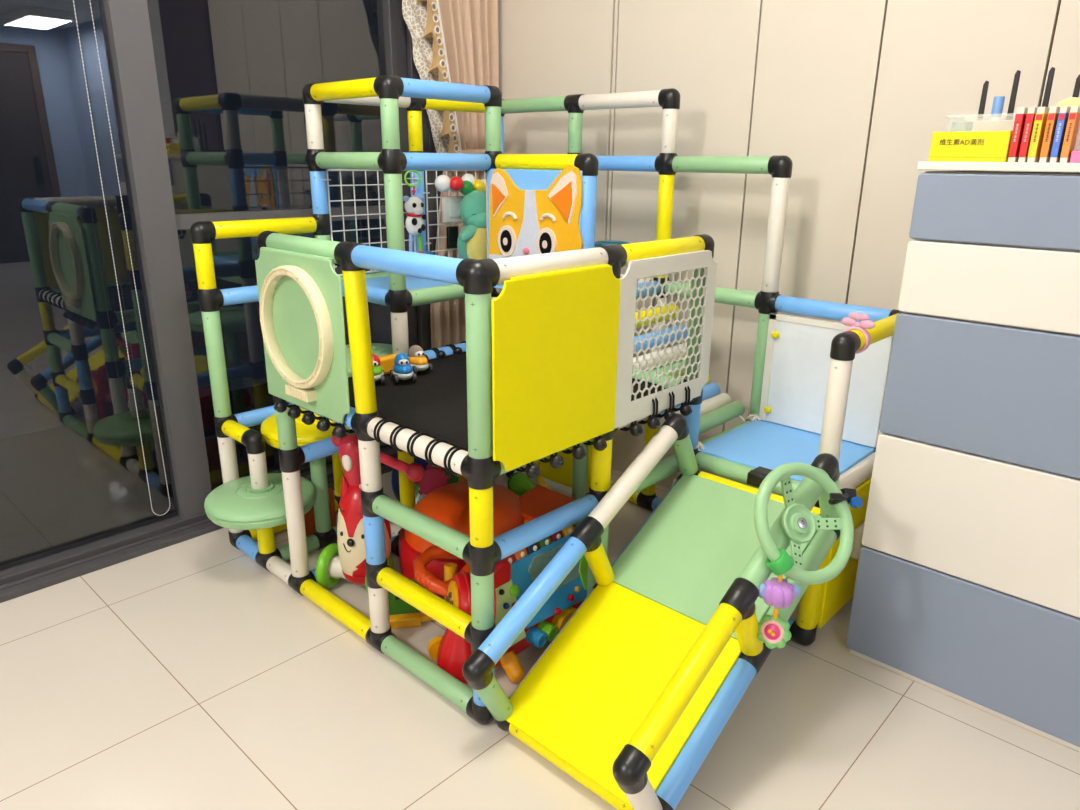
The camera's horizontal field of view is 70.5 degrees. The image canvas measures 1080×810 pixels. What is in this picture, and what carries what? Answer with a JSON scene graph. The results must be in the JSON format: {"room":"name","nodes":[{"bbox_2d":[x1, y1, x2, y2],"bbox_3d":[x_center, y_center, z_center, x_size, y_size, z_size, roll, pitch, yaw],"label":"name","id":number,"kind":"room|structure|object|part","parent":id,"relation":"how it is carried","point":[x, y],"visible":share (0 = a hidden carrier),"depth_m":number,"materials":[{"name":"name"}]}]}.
{"room":"children's playroom","nodes":[
{"label":"children's playroom","id":0,"kind":"room"},
{"bbox_2d":[0,465,1079,809],"bbox_3d":[1.291,1.559,-0.600,8.500,0.100,6.700,17,24,41],"label":"floor","id":1,"kind":"structure","parent":0,"point":[188,674],"depth_m":1.75,"materials":[{"name":"beige tile"}]},
{"bbox_2d":[304,488,335,536],"bbox_3d":[-0.774,0.375,2.607,0.020,0.146,0.160,17,24,41],"label":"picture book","id":2,"kind":"object","parent":1,"relation":"on","point":[309,517],"visible":0.38,"depth_m":2.61,"materials":[{"name":"brown paper"}]},
{"bbox_2d":[315,433,424,592],"bbox_3d":[-0.458,0.330,2.188,0.400,0.498,0.181,9,20,24],"label":"toy","id":3,"kind":"object","parent":1,"relation":"on","point":[346,559],"visible":0.56,"depth_m":2.18,"materials":[{"name":"red plastic"}]},
{"bbox_3d":[-0.529,0.157,2.181,0.088,0.154,0.088,17,24,41],"label":"handle stem","id":4,"kind":"part","parent":3,"relation":"part of","materials":[{"name":"plastic"}]},
{"bbox_2d":[339,485,362,536],"bbox_3d":[-0.520,0.287,2.216,0.129,0.141,0.135,17,24,41],"label":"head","id":5,"kind":"object","parent":3,"relation":"attached to","point":[350,510],"depth_m":2.17,"materials":[{"name":"red plastic"}]},
{"bbox_2d":[384,518,390,538],"bbox_3d":[-0.467,0.332,2.255,0.047,0.117,0.123,-4,18,-14],"label":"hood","id":6,"kind":"object","parent":3,"relation":"attached to","point":[387,528],"depth_m":2.22,"materials":[{"name":"red plastic"}]},
{"bbox_2d":[391,458,428,501],"bbox_3d":[-0.470,0.265,2.818,0.100,0.232,0.180,17,24,41],"label":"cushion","id":7,"kind":"object","parent":1,"relation":"on","point":[395,473],"visible":0.13,"depth_m":2.76,"materials":[{"name":"blue fabric"}]},
{"bbox_2d":[388,579,433,628],"bbox_3d":[-0.350,0.551,2.129,0.156,0.110,0.072,-4,18,-13],"label":"board","id":8,"kind":"object","parent":1,"relation":"on","point":[397,605],"visible":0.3,"depth_m":2.12,"materials":[{"name":"green plastic"}]},
{"bbox_2d":[415,464,450,494],"bbox_3d":[-0.352,0.332,2.529,0.117,0.287,0.042,0,18,-2],"label":"toy","id":9,"kind":"object","parent":1,"relation":"on","point":[433,478],"visible":0.64,"depth_m":2.49,"materials":[{"name":"plastic"}]},
{"bbox_2d":[415,465,466,503],"bbox_3d":[-0.346,0.297,2.707,0.212,0.234,0.312,17,24,41],"label":"play mat","id":10,"kind":"object","parent":1,"relation":"on","point":[454,478],"visible":0.1,"depth_m":2.66,"materials":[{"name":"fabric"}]},
{"bbox_2d":[391,481,573,600],"bbox_3d":[-0.242,0.405,2.327,0.511,0.274,0.582,17,24,41],"label":"toy","id":11,"kind":"object","parent":1,"relation":"on","point":[430,565],"visible":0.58,"depth_m":2.25,"materials":[{"name":"orange plastic"}]},
{"bbox_3d":[-0.239,0.430,2.062,0.152,0.089,0.207,17,24,41],"label":"handle","id":12,"kind":"part","parent":11,"relation":"part of","materials":[{"name":"orange plastic"}]},
{"bbox_3d":[-0.245,0.499,2.095,0.036,0.128,0.063,0,18,-2],"label":"handle post","id":13,"kind":"part","parent":11,"relation":"part of","materials":[{"name":"orange plastic"}]},
{"bbox_2d":[405,481,524,559],"bbox_3d":[-0.218,0.375,2.360,0.384,0.236,0.416,17,24,41],"label":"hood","id":14,"kind":"object","parent":11,"relation":"attached to","point":[448,504],"depth_m":2.26,"materials":[{"name":"orange plastic"}]},
{"bbox_3d":[0.001,0.309,2.353,0.160,0.050,0.152,17,24,41],"label":"seat","id":15,"kind":"part","parent":11,"relation":"part of","materials":[{"name":"orange plastic"}]},
{"bbox_2d":[428,525,587,683],"bbox_3d":[-0.041,0.484,2.010,0.249,0.319,0.508,17,24,41],"label":"toy","id":16,"kind":"object","parent":1,"relation":"on","point":[512,578],"visible":0.53,"depth_m":1.94,"materials":[{"name":"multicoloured plastic"}]},
{"bbox_2d":[446,592,452,604],"bbox_3d":[-0.218,0.484,1.860,0.020,0.057,0.054,-5,19,-18],"label":"print","id":17,"kind":"object","parent":16,"relation":"on","point":[449,598],"depth_m":1.85},
{"bbox_3d":[-0.213,0.485,1.860,0.023,0.112,0.112,-5,19,-16],"label":"plate","id":18,"kind":"part","parent":16,"relation":"part of","materials":[{"name":"orange plastic"}]},
{"bbox_2d":[494,559,510,588],"bbox_3d":[-0.125,0.452,1.907,0.060,0.148,0.103,17,24,41],"label":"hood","id":19,"kind":"object","parent":16,"relation":"attached to","point":[502,573],"depth_m":1.89,"materials":[{"name":"red plastic"}]},
{"bbox_3d":[-0.100,0.511,1.880,0.086,0.161,0.125,17,24,41],"label":"play panel","id":20,"kind":"part","parent":16,"relation":"part of","materials":[{"name":"green plastic"}]},
{"bbox_3d":[-0.008,0.596,1.954,0.042,0.042,0.042,17,24,41],"label":"roller knob","id":21,"kind":"part","parent":16,"relation":"part of","materials":[{"name":"plastic"}]},
{"bbox_3d":[0.019,0.587,1.982,0.042,0.042,0.042,17,24,41],"label":"roller knob","id":22,"kind":"part","parent":16,"relation":"part of","materials":[{"name":"plastic"}]},
{"bbox_2d":[507,472,535,495],"bbox_3d":[-0.007,0.325,2.779,0.084,0.086,0.280,-13,22,-36],"label":"telescope","id":23,"kind":"object","parent":1,"relation":"on","point":[519,483],"visible":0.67,"depth_m":2.82,"materials":[{"name":"plastic"}]},
{"bbox_2d":[536,462,551,489],"bbox_3d":[0.004,0.287,2.747,0.096,0.149,0.064,17,24,41],"label":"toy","id":24,"kind":"object","parent":23,"relation":"on","point":[540,480],"visible":0.27,"depth_m":2.74,"materials":[{"name":"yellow plastic"}]},
{"bbox_2d":[190,75,902,723],"bbox_3d":[-0.046,-0.164,2.172,1.658,1.456,1.390,17,24,41],"label":"play structure","id":25,"kind":"object","parent":1,"relation":"on","point":[545,368],"visible":0.86,"depth_m":2.02,"materials":[{"name":"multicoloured plastic"}]},
{"bbox_3d":[-0.660,-0.024,2.063,0.019,0.060,0.081,17,24,41],"label":"bungee cord","id":26,"kind":"part","parent":25,"relation":"part of","materials":[{"name":"plastic"}]},
{"bbox_3d":[-0.603,-0.176,1.875,0.304,0.330,0.029,17,24,41],"label":"ring frame","id":27,"kind":"part","parent":25,"relation":"part of","materials":[{"name":"beige plastic"}]},
{"bbox_3d":[-0.609,-0.009,2.018,0.019,0.060,0.081,17,24,41],"label":"bungee cord","id":28,"kind":"part","parent":25,"relation":"part of","materials":[{"name":"black rubber"}]},
{"bbox_3d":[-0.588,-0.179,1.895,0.390,0.395,0.019,17,24,41],"label":"panel","id":29,"kind":"part","parent":25,"relation":"part of","materials":[{"name":"green plastic"}]},
{"bbox_3d":[-0.558,0.006,1.972,0.019,0.060,0.081,17,24,41],"label":"bungee cord","id":30,"kind":"part","parent":25,"relation":"part of","materials":[{"name":"black rubber"}]},
{"bbox_3d":[-0.507,0.021,1.927,0.019,0.060,0.081,17,24,41],"label":"bungee cord","id":31,"kind":"part","parent":25,"relation":"part of","materials":[{"name":"plastic"}]},
{"bbox_3d":[-0.456,0.037,1.881,0.019,0.060,0.081,17,24,41],"label":"bungee cord","id":32,"kind":"part","parent":25,"relation":"part of","materials":[{"name":"black rubber"}]},
{"bbox_2d":[322,169,421,275],"bbox_3d":[-0.579,-0.637,2.646,0.056,0.346,0.430,17,24,41],"label":"grid","id":33,"kind":"object","parent":25,"relation":"on","point":[327,170],"visible":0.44,"depth_m":2.58,"materials":[{"name":"white metal"}]},
{"bbox_2d":[402,170,426,252],"bbox_3d":[-0.445,-0.676,2.710,0.084,0.306,0.068,-4,18,-14],"label":"toy","id":34,"kind":"object","parent":33,"relation":"hanging from","point":[414,223],"visible":0.9,"depth_m":2.69,"materials":[{"name":"fabric"}]},
{"bbox_3d":[-0.462,-0.582,2.729,0.014,0.075,0.017,17,24,41],"label":"leg","id":35,"kind":"part","parent":34,"relation":"part of","materials":[{"name":"blue plastic"}]},
{"bbox_3d":[-0.434,-0.590,2.756,0.014,0.075,0.017,17,24,41],"label":"leg","id":36,"kind":"part","parent":34,"relation":"part of","materials":[{"name":"plastic"}]},
{"bbox_2d":[372,354,384,383],"bbox_3d":[-0.467,-0.102,2.135,0.060,0.079,0.092,-3,18,-11],"label":"toy car","id":37,"kind":"object","parent":25,"relation":"on","point":[378,370],"visible":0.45,"depth_m":2.11,"materials":[{"name":"plastic"}]},
{"bbox_3d":[-0.353,0.060,1.792,0.019,0.060,0.081,17,24,41],"label":"bungee cord","id":38,"kind":"part","parent":25,"relation":"part of","materials":[{"name":"black rubber"}]},
{"bbox_2d":[379,352,400,374],"bbox_3d":[-0.440,-0.119,2.232,0.030,0.053,0.110,17,24,41],"label":"trailer","id":39,"kind":"object","parent":25,"relation":"on","point":[387,361],"visible":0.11,"depth_m":2.21,"materials":[{"name":"plastic"}]},
{"bbox_2d":[390,353,416,383],"bbox_3d":[-0.388,-0.108,2.154,0.060,0.079,0.092,-6,19,-21],"label":"toy car","id":40,"kind":"object","parent":25,"relation":"on","point":[402,368],"visible":1,"depth_m":2.13,"materials":[{"name":"blue plastic"}]},
{"bbox_3d":[-0.307,0.074,1.751,0.019,0.060,0.081,17,24,41],"label":"bungee cord","id":41,"kind":"part","parent":25,"relation":"part of","materials":[{"name":"black rubber"}]},
{"bbox_2d":[408,345,432,374],"bbox_3d":[-0.361,-0.137,2.245,0.060,0.079,0.092,-12,22,-35],"label":"toy car","id":42,"kind":"object","parent":25,"relation":"on","point":[418,361],"visible":0.95,"depth_m":2.22,"materials":[{"name":"orange plastic"}]},
{"bbox_3d":[-0.261,0.087,1.710,0.019,0.060,0.081,17,24,41],"label":"bungee cord","id":43,"kind":"part","parent":25,"relation":"part of","materials":[{"name":"black rubber"}]},
{"bbox_2d":[423,251,434,254],"bbox_3d":[-0.407,-0.521,2.785,0.052,0.080,0.072,17,24,41],"label":"pompom","id":44,"kind":"object","parent":25,"relation":"on","point":[426,252],"visible":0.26,"depth_m":2.77,"materials":[{"name":"fabric"}]},
{"bbox_3d":[-0.334,-0.153,2.454,0.081,0.060,0.019,17,24,41],"label":"bungee cord","id":45,"kind":"part","parent":25,"relation":"part of","materials":[{"name":"plastic"}]},
{"bbox_3d":[-0.215,0.101,1.669,0.019,0.060,0.081,17,24,41],"label":"bungee cord","id":46,"kind":"part","parent":25,"relation":"part of","materials":[{"name":"black rubber"}]},
{"bbox_3d":[-0.286,-0.168,2.503,0.081,0.060,0.019,17,24,41],"label":"bungee cord","id":47,"kind":"part","parent":25,"relation":"part of","materials":[{"name":"blue plastic"}]},
{"bbox_2d":[423,170,485,257],"bbox_3d":[-0.304,-0.724,2.926,0.056,0.346,0.422,17,24,41],"label":"grid","id":48,"kind":"object","parent":25,"relation":"on","point":[426,192],"visible":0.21,"depth_m":2.83,"materials":[{"name":"white metal"}]},
{"bbox_2d":[435,175,450,191],"bbox_3d":[-0.354,-0.808,2.786,0.062,0.062,0.062,17,24,41],"label":"ball","id":49,"kind":"object","parent":48,"relation":"attached to","point":[442,182],"visible":0.99,"depth_m":2.76,"materials":[{"name":"white plastic"}]},
{"bbox_2d":[446,226,457,248],"bbox_3d":[-0.332,-0.635,2.892,0.014,0.081,0.050,17,24,41],"label":"block","id":50,"kind":"object","parent":48,"relation":"attached to","point":[452,231],"visible":0.89,"depth_m":2.88,"materials":[{"name":"black plastic"}]},
{"bbox_2d":[442,196,463,221],"bbox_3d":[-0.321,-0.735,2.863,0.022,0.092,0.106,17,24,41],"label":"light switch","id":51,"kind":"object","parent":48,"relation":"attached to","point":[450,205],"visible":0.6,"depth_m":2.84,"materials":[{"name":"white plastic"}]},
{"bbox_2d":[450,176,463,190],"bbox_3d":[-0.318,-0.811,2.798,0.089,0.052,0.052,17,24,41],"label":"ball","id":52,"kind":"object","parent":48,"relation":"attached to","point":[456,183],"visible":0.98,"depth_m":2.77,"materials":[{"name":"red plastic"}]},
{"bbox_2d":[460,180,473,194],"bbox_3d":[-0.278,-0.809,2.844,0.054,0.054,0.078,-6,19,-20],"label":"ball","id":53,"kind":"object","parent":48,"relation":"attached to","point":[467,188],"visible":0.83,"depth_m":2.81,"materials":[{"name":"green plastic"}]},
{"bbox_2d":[462,174,475,183],"bbox_3d":[-0.269,-0.842,2.875,0.056,0.056,0.056,17,24,41],"label":"ball","id":54,"kind":"object","parent":48,"relation":"attached to","point":[469,177],"visible":0.47,"depth_m":2.85,"materials":[{"name":"white plastic"}]},
{"bbox_2d":[473,179,484,191],"bbox_3d":[-0.236,-0.825,2.886,0.054,0.054,0.075,-6,19,-19],"label":"ball","id":55,"kind":"object","parent":48,"relation":"attached to","point":[478,184],"visible":0.64,"depth_m":2.86,"materials":[{"name":"yellow plastic"}]},
{"bbox_3d":[-0.170,0.115,1.628,0.019,0.060,0.081,17,24,41],"label":"bungee cord","id":56,"kind":"part","parent":25,"relation":"part of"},
{"bbox_2d":[457,190,486,259],"bbox_3d":[-0.213,-0.658,2.872,0.199,0.289,0.181,-3,18,-11],"label":"dinosaur","id":57,"kind":"object","parent":25,"relation":"on","point":[472,238],"visible":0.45,"depth_m":2.82},
{"bbox_3d":[-0.262,-0.636,2.812,0.048,0.060,0.091,6,19,17],"label":"arm","id":58,"kind":"part","parent":57,"relation":"part of"},
{"bbox_3d":[-0.048,0.113,1.658,0.081,0.060,0.019,17,24,41],"label":"bungee cord","id":59,"kind":"part","parent":25,"relation":"part of","materials":[{"name":"black rubber"}]},
{"bbox_3d":[-0.024,-0.536,2.382,0.400,0.380,0.010,17,24,41],"label":"panel","id":60,"kind":"part","parent":25,"relation":"part of","materials":[{"name":"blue plastic"}]},
{"bbox_2d":[489,165,582,258],"bbox_3d":[-0.025,-0.556,2.356,0.399,0.355,0.018,17,24,41],"label":"dog","id":61,"kind":"object","parent":25,"relation":"attached to","point":[521,222],"visible":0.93,"depth_m":2.35},
{"bbox_3d":[0.004,0.096,1.711,0.081,0.060,0.019,17,24,41],"label":"bungee cord","id":62,"kind":"part","parent":25,"relation":"part of","materials":[{"name":"black rubber"}]},
{"bbox_3d":[0.039,-0.088,1.636,0.019,0.397,0.395,17,24,41],"label":"panel","id":63,"kind":"part","parent":25,"relation":"part of","materials":[{"name":"yellow plastic"}]},
{"bbox_3d":[0.092,0.209,2.945,0.400,0.220,0.010,17,24,41],"label":"panel","id":64,"kind":"part","parent":25,"relation":"part of","materials":[{"name":"yellow plastic"}]},
{"bbox_3d":[0.056,0.080,1.764,0.081,0.060,0.019,17,24,41],"label":"bungee cord","id":65,"kind":"part","parent":25,"relation":"part of","materials":[{"name":"plastic"}]},
{"bbox_3d":[0.108,0.063,1.817,0.081,0.060,0.019,17,24,41],"label":"bungee cord","id":66,"kind":"part","parent":25,"relation":"part of","materials":[{"name":"black rubber"}]},
{"bbox_3d":[0.205,0.033,1.915,0.081,0.060,0.019,17,24,41],"label":"bungee cord","id":67,"kind":"part","parent":25,"relation":"part of","materials":[{"name":"black rubber"}]},
{"bbox_3d":[0.261,0.009,1.960,0.093,0.078,0.019,17,24,41],"label":"bungee cord","id":68,"kind":"part","parent":25,"relation":"part of","materials":[{"name":"black rubber"}]},
{"bbox_3d":[0.316,-0.177,1.917,0.019,0.393,0.414,17,24,41],"label":"panel","id":69,"kind":"part","parent":25,"relation":"part of","materials":[{"name":"white plastic"}]},
{"bbox_3d":[0.311,-0.006,2.012,0.093,0.078,0.019,17,24,41],"label":"bungee cord","id":70,"kind":"part","parent":25,"relation":"part of","materials":[{"name":"black rubber"}]},
{"bbox_3d":[0.362,-0.022,2.063,0.093,0.078,0.019,17,24,41],"label":"bungee cord","id":71,"kind":"part","parent":25,"relation":"part of","materials":[{"name":"black rubber"}]},
{"bbox_3d":[0.741,0.427,1.986,0.007,0.325,0.032,17,24,41],"label":"panel","id":72,"kind":"part","parent":25,"relation":"part of","materials":[{"name":"yellow plastic"}]},
{"bbox_3d":[0.869,0.387,2.114,0.010,0.365,0.348,17,24,41],"label":"panel","id":73,"kind":"part","parent":25,"relation":"part of","materials":[{"name":"yellow plastic"}]},
{"bbox_2d":[841,312,874,353],"bbox_3d":[0.770,-0.175,1.854,0.080,0.100,0.024,17,24,41],"label":"tie","id":74,"kind":"object","parent":25,"relation":"attached to","point":[865,324],"visible":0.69,"depth_m":1.84,"materials":[{"name":"pink plastic"}]},
{"bbox_2d":[851,521,864,559],"bbox_3d":[0.882,0.370,2.094,0.024,0.090,0.080,17,24,41],"label":"pouch","id":75,"kind":"object","parent":25,"relation":"attached to","point":[858,532],"visible":0.54,"depth_m":2.06,"materials":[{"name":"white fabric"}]},
{"bbox_2d":[462,413,853,809],"bbox_3d":[0.338,0.416,1.711,0.581,0.627,0.927,17,24,41],"label":"slide","id":76,"kind":"object","parent":1,"relation":"on","point":[634,692],"visible":0.99,"depth_m":1.68,"materials":[{"name":"yellow plastic"}]},
{"bbox_2d":[758,548,799,648],"bbox_3d":[0.482,0.395,1.551,0.072,0.218,0.067,17,24,41],"label":"hanging rattle","id":77,"kind":"object","parent":76,"relation":"hanging from","point":[773,631],"visible":0.96,"depth_m":1.53,"materials":[{"name":"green plastic"}]},
{"bbox_2d":[765,624,779,639],"bbox_3d":[0.477,0.466,1.567,0.034,0.032,0.017,17,24,41],"label":"flower","id":78,"kind":"object","parent":77,"relation":"on","point":[772,631],"depth_m":1.56,"materials":[{"name":"plastic"}]},
{"bbox_2d":[828,488,862,507],"bbox_3d":[0.647,0.200,1.638,0.082,0.044,0.051,-5,19,-16],"label":"clip mount","id":79,"kind":"object","parent":76,"relation":"attached to","point":[850,495],"visible":0.97,"depth_m":1.63,"materials":[{"name":"black plastic"}]},
{"bbox_3d":[0.677,0.209,1.636,0.024,0.028,0.025,-9,20,-26],"label":"knob","id":80,"kind":"part","parent":79,"relation":"part of","materials":[{"name":"blue plastic"}]},
{"bbox_2d":[498,0,1079,488],"bbox_3d":[0.887,-0.937,2.676,2.430,2.638,0.580,17,24,41],"label":"wall","id":81,"kind":"structure","parent":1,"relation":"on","point":[856,93],"depth_m":2.42,"materials":[{"name":"beige paint"}]},
{"bbox_3d":[0.046,-1.097,3.054,0.598,2.560,0.022,17,24,41],"label":"door","id":82,"kind":"part","parent":81,"relation":"part of","materials":[{"name":"beige laminate"}]},
{"bbox_3d":[0.485,-0.967,2.661,0.553,2.560,0.022,17,24,41],"label":"door","id":83,"kind":"part","parent":81,"relation":"part of","materials":[{"name":"beige laminate"}]},
{"bbox_3d":[0.829,-0.864,2.354,0.379,2.560,0.022,17,24,41],"label":"door","id":84,"kind":"part","parent":81,"relation":"part of","materials":[{"name":"beige laminate"}]},
{"bbox_3d":[1.122,-0.777,2.092,0.414,2.560,0.022,17,24,41],"label":"door","id":85,"kind":"part","parent":81,"relation":"part of","materials":[{"name":"beige laminate"}]},
{"bbox_3d":[1.427,-0.686,1.819,0.414,2.560,0.022,17,24,41],"label":"door","id":86,"kind":"part","parent":81,"relation":"part of","materials":[{"name":"beige laminate"}]},
{"bbox_2d":[846,161,1079,751],"bbox_3d":[1.284,0.098,1.752,0.814,1.242,0.529,17,24,41],"label":"dresser","id":87,"kind":"object","parent":1,"relation":"on","point":[967,587],"visible":1,"depth_m":1.68,"materials":[{"name":"white paint"}]},
{"bbox_3d":[1.106,0.584,1.717,0.804,0.297,0.020,17,24,41],"label":"drawer","id":88,"kind":"part","parent":87,"relation":"part of","materials":[{"name":"grey paint"}]},
{"bbox_2d":[928,131,1012,161],"bbox_3d":[0.915,-0.546,1.615,0.148,0.060,0.065,17,24,41],"label":"box","id":89,"kind":"object","parent":87,"relation":"on","point":[966,146],"visible":0.97,"depth_m":1.59,"materials":[{"name":"yellow cardboard"}]},
{"bbox_3d":[1.109,0.296,1.624,0.804,0.299,0.020,17,24,41],"label":"drawer","id":90,"kind":"part","parent":87,"relation":"part of","materials":[{"name":"white paint"}]},
{"bbox_3d":[1.112,0.012,1.533,0.804,0.289,0.020,17,24,41],"label":"drawer","id":91,"kind":"part","parent":87,"relation":"part of","materials":[{"name":"grey paint"}]},
{"bbox_3d":[1.115,-0.205,1.463,0.804,0.159,0.020,17,24,41],"label":"drawer","id":92,"kind":"part","parent":87,"relation":"part of","materials":[{"name":"white paint"}]},
{"bbox_3d":[1.116,-0.350,1.417,0.804,0.139,0.020,17,24,41],"label":"drawer","id":93,"kind":"part","parent":87,"relation":"part of","materials":[{"name":"grey paint"}]},
{"bbox_2d":[1007,107,1027,161],"bbox_3d":[1.001,-0.557,1.581,0.014,0.104,0.129,17,24,41],"label":"book","id":94,"kind":"object","parent":87,"relation":"on","point":[1013,155],"visible":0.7,"depth_m":1.54,"materials":[{"name":"paper"}]},
{"bbox_2d":[1018,107,1036,161],"bbox_3d":[1.015,-0.553,1.569,0.013,0.104,0.129,17,24,41],"label":"book","id":95,"kind":"object","parent":87,"relation":"on","point":[1030,117],"visible":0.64,"depth_m":1.52,"materials":[{"name":"paper"}]},
{"bbox_2d":[977,67,1079,120],"bbox_3d":[1.107,-0.647,1.714,0.252,0.196,0.140,17,24,41],"label":"router","id":96,"kind":"object","parent":87,"relation":"on","point":[1048,88],"visible":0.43,"depth_m":1.70,"materials":[{"name":"black plastic"}]},
{"bbox_2d":[1027,107,1049,161],"bbox_3d":[1.027,-0.550,1.558,0.014,0.104,0.129,17,24,41],"label":"book","id":97,"kind":"object","parent":87,"relation":"on","point":[1041,116],"visible":0.67,"depth_m":1.52,"materials":[{"name":"paper"}]},
{"bbox_2d":[1039,106,1060,161],"bbox_3d":[1.042,-0.545,1.545,0.013,0.104,0.129,17,24,41],"label":"book","id":98,"kind":"object","parent":87,"relation":"on","point":[1054,111],"visible":0.63,"depth_m":1.50,"materials":[{"name":"paper"}]},
{"bbox_2d":[1050,106,1070,162],"bbox_3d":[1.054,-0.541,1.534,0.012,0.104,0.129,17,24,41],"label":"book","id":99,"kind":"object","parent":87,"relation":"on","point":[1063,116],"visible":0.64,"depth_m":1.49,"materials":[{"name":"paper"}]},
{"bbox_2d":[1057,97,1079,106],"bbox_3d":[1.106,-0.577,1.602,0.053,0.130,0.020,17,24,41],"label":"sachet","id":100,"kind":"object","parent":87,"relation":"on","point":[1071,101],"visible":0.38,"depth_m":1.58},
{"bbox_2d":[1060,106,1079,162],"bbox_3d":[1.067,-0.538,1.522,0.013,0.104,0.129,17,24,41],"label":"book","id":101,"kind":"object","parent":87,"relation":"on","point":[1071,142],"visible":0.83,"depth_m":1.48,"materials":[{"name":"paper"}]},
{"bbox_2d":[1070,151,1079,162],"bbox_3d":[1.119,-0.523,1.480,0.117,0.104,0.124,17,24,41],"label":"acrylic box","id":102,"kind":"object","parent":87,"relation":"on","point":[1075,155],"visible":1,"depth_m":1.48,"materials":[{"name":"pink plastic"}]},
{"bbox_3d":[0.977,-0.583,1.672,0.146,0.097,0.110,17,24,41],"label":"storage box","id":103,"kind":"object","parent":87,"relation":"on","visible":0},
{"bbox_2d":[951,121,972,131],"bbox_3d":[0.927,-0.583,1.687,0.040,0.080,0.040,17,24,41],"label":"tumbler","id":104,"kind":"object","parent":103,"relation":"in","point":[961,126],"visible":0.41,"depth_m":1.66,"materials":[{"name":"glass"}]},
{"bbox_2d":[972,120,1014,130],"bbox_3d":[0.968,-0.567,1.636,0.080,0.080,0.006,17,24,41],"label":"card","id":105,"kind":"object","parent":103,"relation":"in","point":[1000,125],"visible":0.24,"depth_m":1.62,"materials":[{"name":"paper"}]},
{"bbox_2d":[989,96,1004,120],"bbox_3d":[0.990,-0.602,1.665,0.032,0.131,0.032,17,24,41],"label":"bottle","id":106,"kind":"object","parent":103,"relation":"in","point":[998,102],"visible":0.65,"depth_m":1.65,"materials":[{"name":"blue plastic"}]},
{"bbox_3d":[-1.948,-1.849,1.174,0.120,0.060,6.200,17,24,41],"label":"wall window","id":107,"kind":"structure","parent":0,"visible":0},
{"bbox_2d":[0,0,442,602],"bbox_3d":[-2.139,-0.515,1.346,0.196,2.588,5.600,17,24,41],"label":"glass sliding door","id":108,"kind":"structure","parent":107,"relation":"attached to","point":[206,109],"depth_m":2.40,"materials":[{"name":"glass"}]},
{"bbox_3d":[-2.623,-0.372,0.879,0.005,2.506,4.026,17,24,41],"label":"pane","id":109,"kind":"part","parent":108,"relation":"part of","materials":[{"name":"clear glass"}]},
{"bbox_2d":[73,0,169,515],"bbox_3d":[-1.250,-0.787,2.181,0.003,2.428,0.062,17,24,41],"label":"chain","id":110,"kind":"object","parent":108,"relation":"hanging from","point":[73,0],"visible":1,"depth_m":2.28,"materials":[{"name":"silver metal"}]},
{"bbox_3d":[-2.138,0.700,1.722,0.156,0.044,5.600,17,24,41],"label":"sill","id":111,"kind":"part","parent":108,"relation":"part of","materials":[{"name":"metal"}]},
{"bbox_3d":[-0.872,-1.406,2.495,0.005,1.490,0.863,17,24,41],"label":"pane","id":112,"kind":"part","parent":108,"relation":"part of","materials":[{"name":"clear glass"}]},
{"bbox_3d":[-0.885,-0.193,2.885,0.005,0.974,0.863,17,24,41],"label":"pane","id":113,"kind":"part","parent":108,"relation":"part of","materials":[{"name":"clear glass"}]},
{"bbox_3d":[-0.364,-1.088,3.186,0.140,2.588,0.360,17,24,41],"label":"frame panel","id":114,"kind":"part","parent":108,"relation":"part of","materials":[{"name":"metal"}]},
{"bbox_3d":[1.318,-1.048,-1.437,8.500,0.080,6.700,17,24,41],"label":"ceiling","id":115,"kind":"structure","parent":0,"visible":0},
{"bbox_2d":[402,0,498,347],"bbox_3d":[-0.394,-1.030,2.959,0.117,2.600,0.713,17,24,41],"label":"curtain","id":116,"kind":"object","parent":115,"relation":"hanging from","point":[454,41],"visible":0.39,"depth_m":3.01,"materials":[{"name":"beige fabric"}]},
{"bbox_3d":[-0.407,-1.591,2.752,0.008,1.366,0.301,17,24,41],"label":"ring trim","id":117,"kind":"part","parent":116,"relation":"part of","materials":[{"name":"beige fabric"}]}
]}

